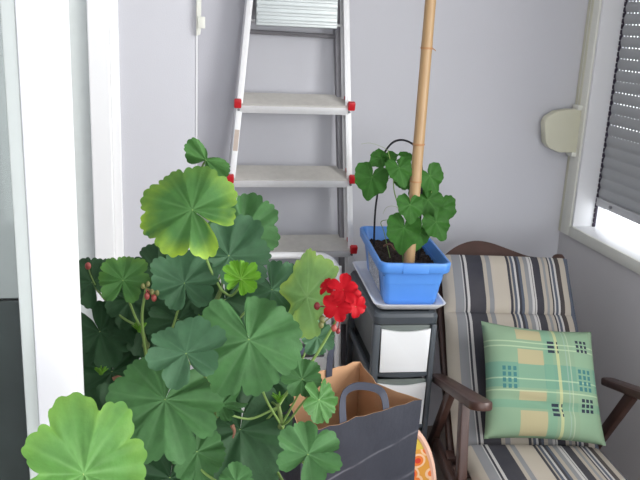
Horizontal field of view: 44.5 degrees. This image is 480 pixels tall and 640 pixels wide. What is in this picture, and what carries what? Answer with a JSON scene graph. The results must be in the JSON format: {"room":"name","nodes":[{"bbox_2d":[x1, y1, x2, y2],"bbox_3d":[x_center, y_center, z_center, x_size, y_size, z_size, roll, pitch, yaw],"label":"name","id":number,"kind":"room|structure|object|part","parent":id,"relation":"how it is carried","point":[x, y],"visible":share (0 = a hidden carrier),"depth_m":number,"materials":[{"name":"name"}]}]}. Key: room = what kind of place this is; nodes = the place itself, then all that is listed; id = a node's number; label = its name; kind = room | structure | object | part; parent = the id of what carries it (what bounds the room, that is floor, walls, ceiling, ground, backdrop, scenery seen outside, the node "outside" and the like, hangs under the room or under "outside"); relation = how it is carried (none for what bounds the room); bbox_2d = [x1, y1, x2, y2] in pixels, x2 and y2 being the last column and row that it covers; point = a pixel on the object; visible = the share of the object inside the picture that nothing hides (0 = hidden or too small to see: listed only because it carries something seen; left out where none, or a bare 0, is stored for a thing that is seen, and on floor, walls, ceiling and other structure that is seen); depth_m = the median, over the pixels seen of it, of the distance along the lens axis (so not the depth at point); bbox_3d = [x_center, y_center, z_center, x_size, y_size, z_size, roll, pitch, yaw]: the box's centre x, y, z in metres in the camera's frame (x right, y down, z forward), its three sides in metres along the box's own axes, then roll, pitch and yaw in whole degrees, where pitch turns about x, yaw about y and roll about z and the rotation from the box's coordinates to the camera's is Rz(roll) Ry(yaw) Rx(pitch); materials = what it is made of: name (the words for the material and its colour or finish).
{"room":"sunroom","nodes":[
{"label":"sunroom","id":0,"kind":"room"},
{"bbox_2d":[118,0,195,469],"bbox_3d":[-0.562,-0.279,2.724,0.240,2.500,0.500,-1,16,-12],"label":"wall","id":1,"kind":"structure","parent":0,"point":[157,38],"depth_m":2.42,"materials":[{"name":"paint"}]},
{"bbox_2d":[86,0,123,301],"bbox_3d":[-0.670,-0.212,2.471,0.088,2.500,0.090,-1,16,-12],"label":"trim","id":2,"kind":"structure","parent":1,"relation":"attached to","point":[102,15],"depth_m":2.39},
{"bbox_2d":[196,35,197,165],"bbox_3d":[-0.397,-0.211,2.513,0.005,2.500,0.006,-1,16,-12],"label":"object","id":3,"kind":"structure","parent":1,"relation":"attached to","point":[197,35],"depth_m":2.43,"materials":[{"name":"white paint"}]},
{"bbox_2d":[196,0,204,35],"bbox_3d":[-0.359,-0.727,2.355,0.026,0.220,0.026,-1,16,-12],"label":"bracket","id":4,"kind":"object","parent":1,"relation":"attached to","point":[200,21],"visible":1,"depth_m":2.36,"materials":[{"name":"white plastic"}]},
{"bbox_2d":[197,0,631,425],"bbox_3d":[-0.133,-0.368,3.107,2.809,2.500,0.100,-1,16,-12],"label":"wall","id":5,"kind":"structure","parent":0,"point":[498,67],"depth_m":3.12,"materials":[{"name":"paint"}]},
{"bbox_2d":[419,425,471,479],"bbox_3d":[0.264,1.517,1.299,2.809,0.100,4.700,-1,16,-12],"label":"floor","id":6,"kind":"structure","parent":0,"point":[439,476],"depth_m":3.30,"materials":[{"name":"tile"}]},
{"bbox_2d":[223,252,341,421],"bbox_3d":[-0.136,0.514,2.858,0.438,0.922,0.224,-1,16,-12],"label":"folding chair","id":7,"kind":"object","parent":6,"relation":"on","point":[321,361],"visible":0.13,"depth_m":2.87,"materials":[{"name":"white metal"}]},
{"bbox_3d":[-0.136,0.514,2.858,0.438,0.922,0.224,-1,16,-12],"label":"tube frame","id":8,"kind":"part","parent":7,"relation":"part of","materials":[{"name":"white metal"}]},
{"bbox_3d":[-0.142,0.642,2.866,0.375,0.412,0.107,-1,16,-12],"label":"seat panel","id":9,"kind":"part","parent":7,"relation":"part of","materials":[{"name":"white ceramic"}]},
{"bbox_3d":[-0.142,0.305,2.844,0.375,0.147,0.042,-1,16,-12],"label":"panel","id":10,"kind":"part","parent":7,"relation":"part of","materials":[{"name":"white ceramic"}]},
{"bbox_2d":[218,0,357,367],"bbox_3d":[-0.137,-0.144,2.992,0.648,2.137,0.251,-1,16,-12],"label":"step ladder","id":11,"kind":"object","parent":6,"relation":"on","point":[323,14],"visible":0.5,"depth_m":2.92,"materials":[{"name":"metal"}]},
{"bbox_3d":[-0.342,-0.137,2.932,0.062,2.112,0.293,16,21,39],"label":"rail","id":12,"kind":"part","parent":11,"relation":"part of","materials":[{"name":"metal"}]},
{"bbox_3d":[0.083,-0.109,3.087,0.225,2.011,0.037,15,20,37],"label":"leg","id":13,"kind":"part","parent":11,"relation":"part of","materials":[{"name":"metal"}]},
{"bbox_3d":[0.108,-0.142,3.026,0.250,2.112,0.056,14,20,36],"label":"rail","id":14,"kind":"part","parent":11,"relation":"part of","materials":[{"name":"metal"}]},
{"bbox_2d":[345,270,437,438],"bbox_3d":[0.227,0.585,2.817,0.212,0.860,0.456,0,16,-8],"label":"storage drawers","id":15,"kind":"object","parent":6,"relation":"on","point":[396,347],"visible":0.43,"depth_m":2.54,"materials":[{"name":"plastic"}]},
{"bbox_3d":[0.241,0.295,2.746,0.174,0.138,0.384,0,16,-8],"label":"drawer","id":16,"kind":"part","parent":15,"relation":"part of","materials":[{"name":"grey plastic"}]},
{"bbox_3d":[0.233,0.478,2.798,0.174,0.138,0.384,0,16,-8],"label":"drawer","id":17,"kind":"part","parent":15,"relation":"part of","materials":[{"name":"white plastic"}]},
{"bbox_2d":[352,261,445,308],"bbox_3d":[0.262,0.155,2.711,0.238,0.025,0.466,1,16,-7],"label":"drip tray","id":18,"kind":"object","parent":15,"relation":"on","point":[361,268],"visible":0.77,"depth_m":2.58,"materials":[{"name":"grey plastic"}]},
{"bbox_3d":[0.264,0.539,2.580,0.162,0.150,0.008,0,16,-8],"label":"drawer","id":19,"kind":"part","parent":15,"relation":"part of","materials":[{"name":"white plastic"}]},
{"bbox_3d":[0.269,0.436,2.554,0.166,0.014,0.026,0,16,-8],"label":"drawer handle","id":20,"kind":"part","parent":15,"relation":"part of","materials":[{"name":"plastic"}]},
{"bbox_3d":[0.273,0.357,2.528,0.162,0.150,0.008,0,16,-8],"label":"drawer","id":21,"kind":"part","parent":15,"relation":"part of","materials":[{"name":"white plastic"}]},
{"bbox_2d":[354,143,456,304],"bbox_3d":[0.281,-0.080,2.654,0.367,0.495,0.474,-1,16,-12],"label":"planter","id":22,"kind":"object","parent":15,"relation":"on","point":[396,281],"visible":0.98,"depth_m":2.53,"materials":[{"name":"blue plastic"}]},
{"bbox_2d":[373,139,422,259],"bbox_3d":[0.266,-0.134,2.672,0.206,0.425,0.021,17,21,41],"label":"hoop","id":23,"kind":"object","parent":22,"relation":"on","point":[397,140],"visible":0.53,"depth_m":2.66},
{"bbox_3d":[0.271,-0.107,2.600,0.170,0.384,0.100,10,17,23],"label":"vine stem","id":24,"kind":"part","parent":22,"relation":"part of","materials":[{"name":"green plant"}]},
{"bbox_2d":[403,0,435,262],"bbox_3d":[0.330,-0.498,2.450,0.050,1.250,0.120,5,16,8],"label":"bamboo pole","id":25,"kind":"object","parent":22,"relation":"on","point":[426,47],"visible":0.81,"depth_m":2.45,"materials":[{"name":"beige wood"}]},
{"bbox_2d":[414,430,436,479],"bbox_3d":[0.100,0.810,2.348,0.510,0.659,0.060,-1,16,-12],"label":"tote bag","id":26,"kind":"object","parent":6,"relation":"on","point":[425,469],"visible":0.18,"depth_m":2.32,"materials":[{"name":"orange fabric"}]},
{"bbox_2d":[427,241,639,479],"bbox_3d":[0.708,0.643,2.506,0.677,0.982,1.225,2,16,-2],"label":"recliner","id":27,"kind":"object","parent":6,"relation":"on","point":[453,467],"visible":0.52,"depth_m":2.55,"materials":[{"name":"brown wood"}]},
{"bbox_3d":[0.392,0.721,2.760,0.022,0.665,0.471,2,16,-3],"label":"leg","id":28,"kind":"part","parent":27,"relation":"part of","materials":[{"name":"brown wood"}]},
{"bbox_3d":[0.414,0.764,2.315,0.024,0.114,0.724,2,16,-3],"label":"seat rail","id":29,"kind":"part","parent":27,"relation":"part of","materials":[{"name":"brown wood"}]},
{"bbox_3d":[0.431,0.401,2.725,0.026,0.562,0.554,2,16,-3],"label":"post","id":30,"kind":"part","parent":27,"relation":"part of","materials":[{"name":"brown wood"}]},
{"bbox_3d":[0.417,0.820,2.342,0.026,0.692,0.202,2,16,-3],"label":"leg","id":31,"kind":"part","parent":27,"relation":"part of","materials":[{"name":"brown wood"}]},
{"bbox_3d":[0.418,0.461,2.398,0.067,0.162,0.480,1,16,-8],"label":"armrest","id":32,"kind":"part","parent":27,"relation":"part of","materials":[{"name":"brown wood"}]},
{"bbox_3d":[0.679,0.077,2.922,0.472,0.124,0.121,2,16,-4],"label":"rail","id":33,"kind":"part","parent":27,"relation":"part of","materials":[{"name":"brown wood"}]},
{"bbox_2d":[442,255,626,479],"bbox_3d":[0.683,0.461,2.415,0.482,0.530,1.110,2,16,-3],"label":"cushion","id":34,"kind":"object","parent":27,"relation":"on","point":[535,293],"visible":0.59,"depth_m":2.71,"materials":[{"name":"fabric"}]},
{"bbox_2d":[481,321,605,445],"bbox_3d":[0.708,0.456,2.506,0.386,0.314,0.243,2,16,-1],"label":"throw pillow","id":35,"kind":"object","parent":34,"relation":"on","point":[540,383],"visible":1,"depth_m":2.45,"materials":[{"name":"green fabric"}]},
{"bbox_3d":[0.975,0.739,2.791,0.022,0.665,0.471,2,16,-3],"label":"leg","id":36,"kind":"part","parent":27,"relation":"part of","materials":[{"name":"brown wood"}]},
{"bbox_3d":[1.001,0.480,2.429,0.067,0.162,0.480,1,16,-8],"label":"armrest","id":37,"kind":"part","parent":27,"relation":"part of","materials":[{"name":"brown wood"}]},
{"bbox_3d":[-0.049,1.082,1.679,0.680,0.500,1.100,-1,16,-12],"label":"table","id":38,"kind":"object","parent":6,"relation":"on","visible":0},
{"bbox_2d":[21,137,365,479],"bbox_3d":[-0.144,0.432,1.041,0.410,1.087,0.605,-1,16,-12],"label":"geranium","id":39,"kind":"object","parent":38,"relation":"on","point":[169,308],"visible":0.99,"depth_m":1.00,"materials":[{"name":"plant"}]},
{"bbox_3d":[-0.204,0.364,1.179,0.129,0.501,0.026,4,16,4],"label":"stem","id":40,"kind":"part","parent":39,"relation":"part of","materials":[{"name":"green plant"}]},
{"bbox_3d":[-0.135,0.336,1.162,0.105,0.570,0.040,-1,16,-12],"label":"stem","id":41,"kind":"part","parent":39,"relation":"part of","materials":[{"name":"green plant"}]},
{"bbox_3d":[-0.066,0.419,1.206,0.033,0.392,0.050,-1,16,-12],"label":"stem","id":42,"kind":"part","parent":39,"relation":"part of","materials":[{"name":"green plant"}]},
{"bbox_2d":[278,343,421,479],"bbox_3d":[0.028,0.511,1.951,0.349,0.452,0.251,-8,19,-33],"label":"paper bag","id":43,"kind":"object","parent":38,"relation":"on","point":[376,426],"visible":0.55,"depth_m":1.89,"materials":[{"name":"grey paper"}]},
{"bbox_3d":[-0.023,0.314,2.003,0.144,0.107,0.002,-8,19,-33],"label":"handle","id":44,"kind":"part","parent":43,"relation":"part of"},
{"bbox_3d":[0.096,0.388,1.833,0.146,0.104,0.041,-8,19,-33],"label":"handle","id":45,"kind":"part","parent":43,"relation":"part of","materials":[{"name":"grey paper"}]},
{"bbox_2d":[557,226,639,479],"bbox_3d":[1.551,0.253,1.199,0.100,2.500,4.700,-1,16,-12],"label":"wall","id":46,"kind":"structure","parent":0,"point":[605,293],"depth_m":3.02,"materials":[{"name":"grey paint"}]},
{"bbox_2d":[558,0,639,274],"bbox_3d":[1.278,-0.614,2.555,0.165,1.578,1.359,-1,16,-12],"label":"window","id":47,"kind":"structure","parent":46,"relation":"in","point":[583,176],"depth_m":3.16,"materials":[{"name":"white plastic"}]},
{"bbox_2d":[541,0,593,156],"bbox_3d":[1.007,-0.856,3.098,0.167,1.054,0.048,-1,16,-12],"label":"strap winder","id":48,"kind":"object","parent":47,"relation":"attached to","point":[560,127],"visible":1,"depth_m":3.19,"materials":[{"name":"beige plastic"}]},
{"bbox_2d":[596,0,639,224],"bbox_3d":[1.296,-0.588,2.555,0.023,1.254,1.152,-1,16,-12],"label":"roller shutter","id":49,"kind":"object","parent":47,"relation":"attached to","point":[619,192],"visible":1,"depth_m":3.06,"materials":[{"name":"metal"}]},
{"bbox_3d":[-0.759,0.280,0.720,0.600,2.500,4.700,-1,16,-12],"label":"wall","id":50,"kind":"structure","parent":0,"visible":0},
{"bbox_2d":[0,0,83,479],"bbox_3d":[-0.609,0.315,0.841,0.691,2.260,0.050,-1,16,-12],"label":"door","id":51,"kind":"structure","parent":50,"relation":"in","point":[41,351],"depth_m":0.80,"materials":[{"name":"white paint"}]},
{"bbox_3d":[-0.564,-0.314,0.664,0.544,0.790,0.006,-1,16,-12],"label":"pane","id":52,"kind":"part","parent":51,"relation":"part of","materials":[{"name":"clear glass"}]},
{"bbox_3d":[-0.611,0.686,0.948,0.544,1.290,0.014,-1,16,-12],"label":"panel","id":53,"kind":"part","parent":51,"relation":"part of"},
{"bbox_2d":[68,0,97,327],"bbox_3d":[-0.771,-0.221,2.484,0.104,2.500,0.100,-1,16,-12],"label":"trim","id":54,"kind":"structure","parent":50,"relation":"attached to","point":[78,38],"depth_m":2.40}
]}

